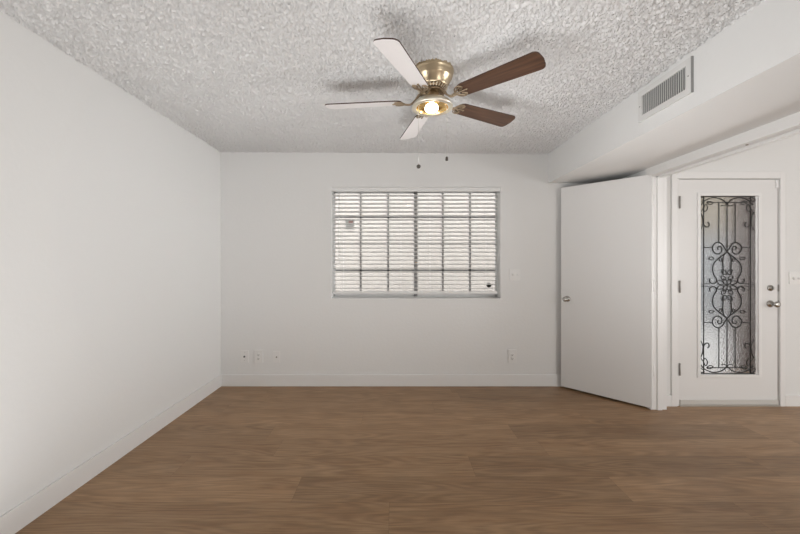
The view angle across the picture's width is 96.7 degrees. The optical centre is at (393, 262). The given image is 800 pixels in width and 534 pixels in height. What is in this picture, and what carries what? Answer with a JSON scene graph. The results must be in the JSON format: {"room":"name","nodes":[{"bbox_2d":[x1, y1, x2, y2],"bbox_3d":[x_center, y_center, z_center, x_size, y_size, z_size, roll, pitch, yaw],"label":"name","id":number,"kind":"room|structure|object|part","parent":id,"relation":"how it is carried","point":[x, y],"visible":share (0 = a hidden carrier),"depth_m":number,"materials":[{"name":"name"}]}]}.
{"room":"empty living room","nodes":[
{"label":"empty living room","id":0,"kind":"room"},
{"bbox_2d":[0,11,220,515],"bbox_3d":[-1.880,0.057,0.699,0.160,2.440,6.317,0,0,0],"label":"wall","id":1,"kind":"structure","parent":0,"point":[110,208],"depth_m":2.11,"materials":[{"name":"white paint"}]},
{"bbox_2d":[0,374,221,533],"bbox_3d":[-1.794,1.217,0.699,0.013,0.120,5.997,0,0,0],"label":"baseboard","id":2,"kind":"structure","parent":1,"relation":"attached to","point":[21,515],"depth_m":2.11,"materials":[{"name":"white paint"}]},
{"bbox_2d":[0,0,765,153],"bbox_3d":[-0.100,-1.144,2.299,3.400,0.043,2.797,0,0,0],"label":"ceiling","id":3,"kind":"structure","parent":0,"point":[248,76],"depth_m":1.97,"materials":[{"name":"white paint"}]},
{"bbox_2d":[221,152,589,373],"bbox_3d":[0.287,0.057,3.777,4.175,2.440,0.160,0,0,0],"label":"wall","id":4,"kind":"structure","parent":0,"point":[276,207],"depth_m":3.70,"materials":[{"name":"white paint"}]},
{"bbox_2d":[240,350,248,362],"bbox_3d":[-1.550,0.970,3.688,0.083,0.125,0.018,0,0,0],"label":"plate","id":5,"kind":"object","parent":4,"relation":"attached to","point":[244,354],"visible":1,"depth_m":3.69,"materials":[{"name":"white plastic"}]},
{"bbox_2d":[255,350,262,362],"bbox_3d":[-1.401,0.968,3.688,0.085,0.133,0.018,0,0,0],"label":"power outlet","id":6,"kind":"object","parent":4,"relation":"attached to","point":[258,353],"visible":1,"depth_m":3.68,"materials":[{"name":"white plastic"}]},
{"bbox_2d":[273,351,279,362],"bbox_3d":[-1.220,0.974,3.692,0.073,0.120,0.011,0,0,0],"label":"plate","id":7,"kind":"object","parent":4,"relation":"attached to","point":[276,354],"visible":1,"depth_m":3.69,"materials":[{"name":"white plastic"}]},
{"bbox_2d":[221,374,560,385],"bbox_3d":[0.224,1.217,3.691,4.022,0.120,0.013,0,0,0],"label":"baseboard","id":8,"kind":"structure","parent":4,"relation":"attached to","point":[226,379],"depth_m":3.68,"materials":[{"name":"white paint"}]},
{"bbox_2d":[331,187,500,298],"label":"window","id":9,"kind":"structure","parent":4,"relation":"in","point":[497,270],"depth_m":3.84,"materials":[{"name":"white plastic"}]},
{"bbox_3d":[-0.195,-0.210,3.868,0.901,1.149,0.016,0,0,0],"label":"sash","id":10,"kind":"part","parent":9,"relation":"part of","materials":[{"name":"white plastic"}]},
{"bbox_2d":[332,187,499,293],"bbox_3d":[0.229,-0.233,3.735,1.755,1.109,0.072,0,0,0],"label":"window blind","id":11,"kind":"object","parent":9,"relation":"attached to","point":[334,189],"visible":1,"depth_m":3.72,"materials":[{"name":"white plastic"}]},
{"bbox_3d":[0.222,0.308,3.742,1.720,0.027,0.052,0,0,0],"label":"rail","id":12,"kind":"part","parent":11,"relation":"part of","materials":[{"name":"white plastic"}]},
{"bbox_3d":[0.229,0.371,3.757,1.759,0.006,0.129,0,0,0],"label":"sill","id":13,"kind":"part","parent":9,"relation":"part of","materials":[{"name":"white wood"}]},
{"bbox_3d":[0.659,-0.210,3.852,0.886,1.149,0.016,0,0,0],"label":"sash","id":14,"kind":"part","parent":9,"relation":"part of","materials":[{"name":"white plastic"}]},
{"bbox_2d":[508,349,516,362],"bbox_3d":[1.226,0.967,3.689,0.085,0.139,0.016,0,0,0],"label":"power outlet","id":15,"kind":"object","parent":4,"relation":"attached to","point":[512,353],"visible":1,"depth_m":3.69,"materials":[{"name":"white plastic"}]},
{"bbox_2d":[509,269,519,280],"bbox_3d":[1.254,0.124,3.687,0.114,0.118,0.020,0,0,0],"label":"light switch","id":16,"kind":"object","parent":4,"relation":"attached to","point":[514,274],"visible":1,"depth_m":3.69,"materials":[{"name":"white plastic"}]},
{"bbox_2d":[15,386,799,533],"bbox_3d":[2.050,1.277,0.643,8.020,0.001,6.629,0,0,0],"label":"floor","id":17,"kind":"structure","parent":0,"point":[242,459],"depth_m":2.23,"materials":[{"name":"brown wood"}]},
{"bbox_2d":[622,170,649,408],"bbox_3d":[2.305,0.057,0.699,0.140,2.440,5.997,0,0,0],"label":"wall","id":18,"kind":"structure","parent":0,"point":[641,173],"depth_m":3.25,"materials":[{"name":"white paint"}]},
{"bbox_2d":[561,175,655,407],"bbox_3d":[1.972,0.244,3.346,0.102,2.025,0.790,0,0,-44],"label":"door","id":19,"kind":"structure","parent":18,"relation":"in","point":[608,285],"depth_m":3.32,"materials":[{"name":"white wood"}]},
{"bbox_3d":[1.726,0.362,3.572,0.066,0.060,0.060,0,0,-43],"label":"knob","id":20,"kind":"part","parent":19,"relation":"part of","materials":[{"name":"silver metal"}]},
{"bbox_2d":[645,112,799,175],"bbox_3d":[2.226,0.225,2.260,0.018,2.105,1.760,0,0,0],"label":"trim","id":21,"kind":"structure","parent":18,"relation":"attached to","point":[793,120],"depth_m":2.34,"materials":[{"name":"white paint"}]},
{"bbox_2d":[650,125,799,409],"bbox_3d":[2.305,0.254,2.275,0.140,2.047,1.674,0,0,0],"label":"trim","id":22,"kind":"structure","parent":18,"relation":"attached to","point":[660,179],"depth_m":3.10,"materials":[{"name":"white paint"}]},
{"bbox_2d":[548,0,799,182],"bbox_3d":[1.917,-1.056,0.699,0.635,0.455,5.997,0,0,0],"label":"soffit","id":23,"kind":"structure","parent":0,"point":[747,75],"depth_m":1.95,"materials":[{"name":"white paint"}]},
{"bbox_2d":[638,56,693,122],"bbox_3d":[1.593,-1.008,2.108,0.015,0.193,0.417,0,0,0],"label":"ceiling vent","id":24,"kind":"object","parent":23,"relation":"in","point":[678,83],"visible":1,"depth_m":2.07,"materials":[{"name":"white metal"}]},
{"bbox_2d":[667,134,799,394],"bbox_3d":[4.138,0.057,3.260,3.525,2.440,0.160,0,0,0],"label":"wall","id":25,"kind":"structure","parent":0,"point":[783,155],"depth_m":3.18,"materials":[{"name":"white paint"}]},
{"bbox_2d":[667,395,671,405],"bbox_3d":[2.424,1.228,3.174,0.097,0.098,0.012,0,0,0],"label":"baseboard","id":26,"kind":"structure","parent":25,"relation":"attached to","point":[669,397],"depth_m":3.17,"materials":[{"name":"white paint"}]},
{"bbox_2d":[671,172,784,405],"bbox_3d":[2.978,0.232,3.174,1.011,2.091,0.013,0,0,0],"label":"trim","id":27,"kind":"structure","parent":25,"relation":"attached to","point":[681,175],"depth_m":3.17,"materials":[{"name":"white paint"}]},
{"bbox_2d":[679,180,780,405],"bbox_3d":[2.989,0.265,3.226,0.897,2.023,0.228,0,0,0],"label":"door","id":28,"kind":"structure","parent":25,"relation":"in","point":[729,303],"depth_m":3.19,"materials":[{"name":"white wood"}]},
{"bbox_3d":[2.996,0.198,3.199,0.519,1.597,0.004,0,0,0],"label":"glass pane","id":29,"kind":"part","parent":28,"relation":"part of","materials":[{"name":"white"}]},
{"bbox_3d":[2.996,0.198,3.186,0.571,1.649,0.023,0,0,0],"label":"glazing frame","id":30,"kind":"part","parent":28,"relation":"part of","materials":[{"name":"white paint"}]},
{"bbox_3d":[3.364,0.365,3.148,0.062,0.062,0.073,0,0,0],"label":"knob","id":31,"kind":"part","parent":28,"relation":"part of","materials":[{"name":"silver metal"}]},
{"bbox_2d":[785,395,799,405],"bbox_3d":[4.693,1.228,3.174,2.414,0.098,0.012,0,0,0],"label":"baseboard","id":32,"kind":"structure","parent":25,"relation":"attached to","point":[790,400],"depth_m":3.17,"materials":[{"name":"white paint"}]},
{"bbox_2d":[789,272,799,283],"bbox_3d":[3.611,0.134,3.170,0.168,0.111,0.020,0,0,0],"label":"light switch","id":33,"kind":"object","parent":25,"relation":"attached to","point":[794,277],"visible":1,"depth_m":3.17,"materials":[{"name":"white plastic"}]},
{"bbox_3d":[-0.180,-1.223,0.699,3.560,0.119,6.317,0,0,0],"label":"ceiling slab","id":34,"kind":"structure","parent":0,"visible":0},
{"bbox_2d":[325,38,545,168],"bbox_3d":[0.197,-0.861,2.139,1.233,0.604,1.246,0,0,0],"label":"ceiling fan","id":35,"kind":"object","parent":34,"relation":"hanging from","point":[431,78],"visible":1,"depth_m":2.01,"materials":[{"name":"brown wood"}]},
{"bbox_3d":[-0.186,-0.964,2.167,0.471,0.033,0.127,0,0,7],"label":"blade","id":36,"kind":"part","parent":35,"relation":"part of","materials":[{"name":"white wood"}]},
{"bbox_3d":[0.051,-0.964,1.743,0.127,0.033,0.471,0,0,24],"label":"blade","id":37,"kind":"part","parent":35,"relation":"part of","materials":[{"name":"white wood"}]},
{"bbox_3d":[0.145,-0.964,2.528,0.127,0.033,0.471,0,0,-11],"label":"blade","id":38,"kind":"part","parent":35,"relation":"part of","materials":[{"name":"white wood"}]},
{"bbox_3d":[0.164,-0.786,2.100,0.044,0.411,0.002,0,0,0],"label":"pull chain","id":39,"kind":"part","parent":35,"relation":"part of","materials":[{"name":"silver metal"}]},
{"bbox_3d":[0.224,-0.926,2.120,0.080,0.059,0.080,0,0,0],"label":"light bulb","id":40,"kind":"part","parent":35,"relation":"part of","materials":[{"name":"white glass"}]},
{"bbox_3d":[0.591,-0.964,2.325,0.471,0.033,0.127,0,0,-29],"label":"blade","id":41,"kind":"part","parent":35,"relation":"part of","materials":[{"name":"brown wood"}]},
{"bbox_3d":[0.535,-0.964,1.839,0.471,0.033,0.127,0,0,43],"label":"blade","id":42,"kind":"part","parent":35,"relation":"part of","materials":[{"name":"brown wood"}]}
]}

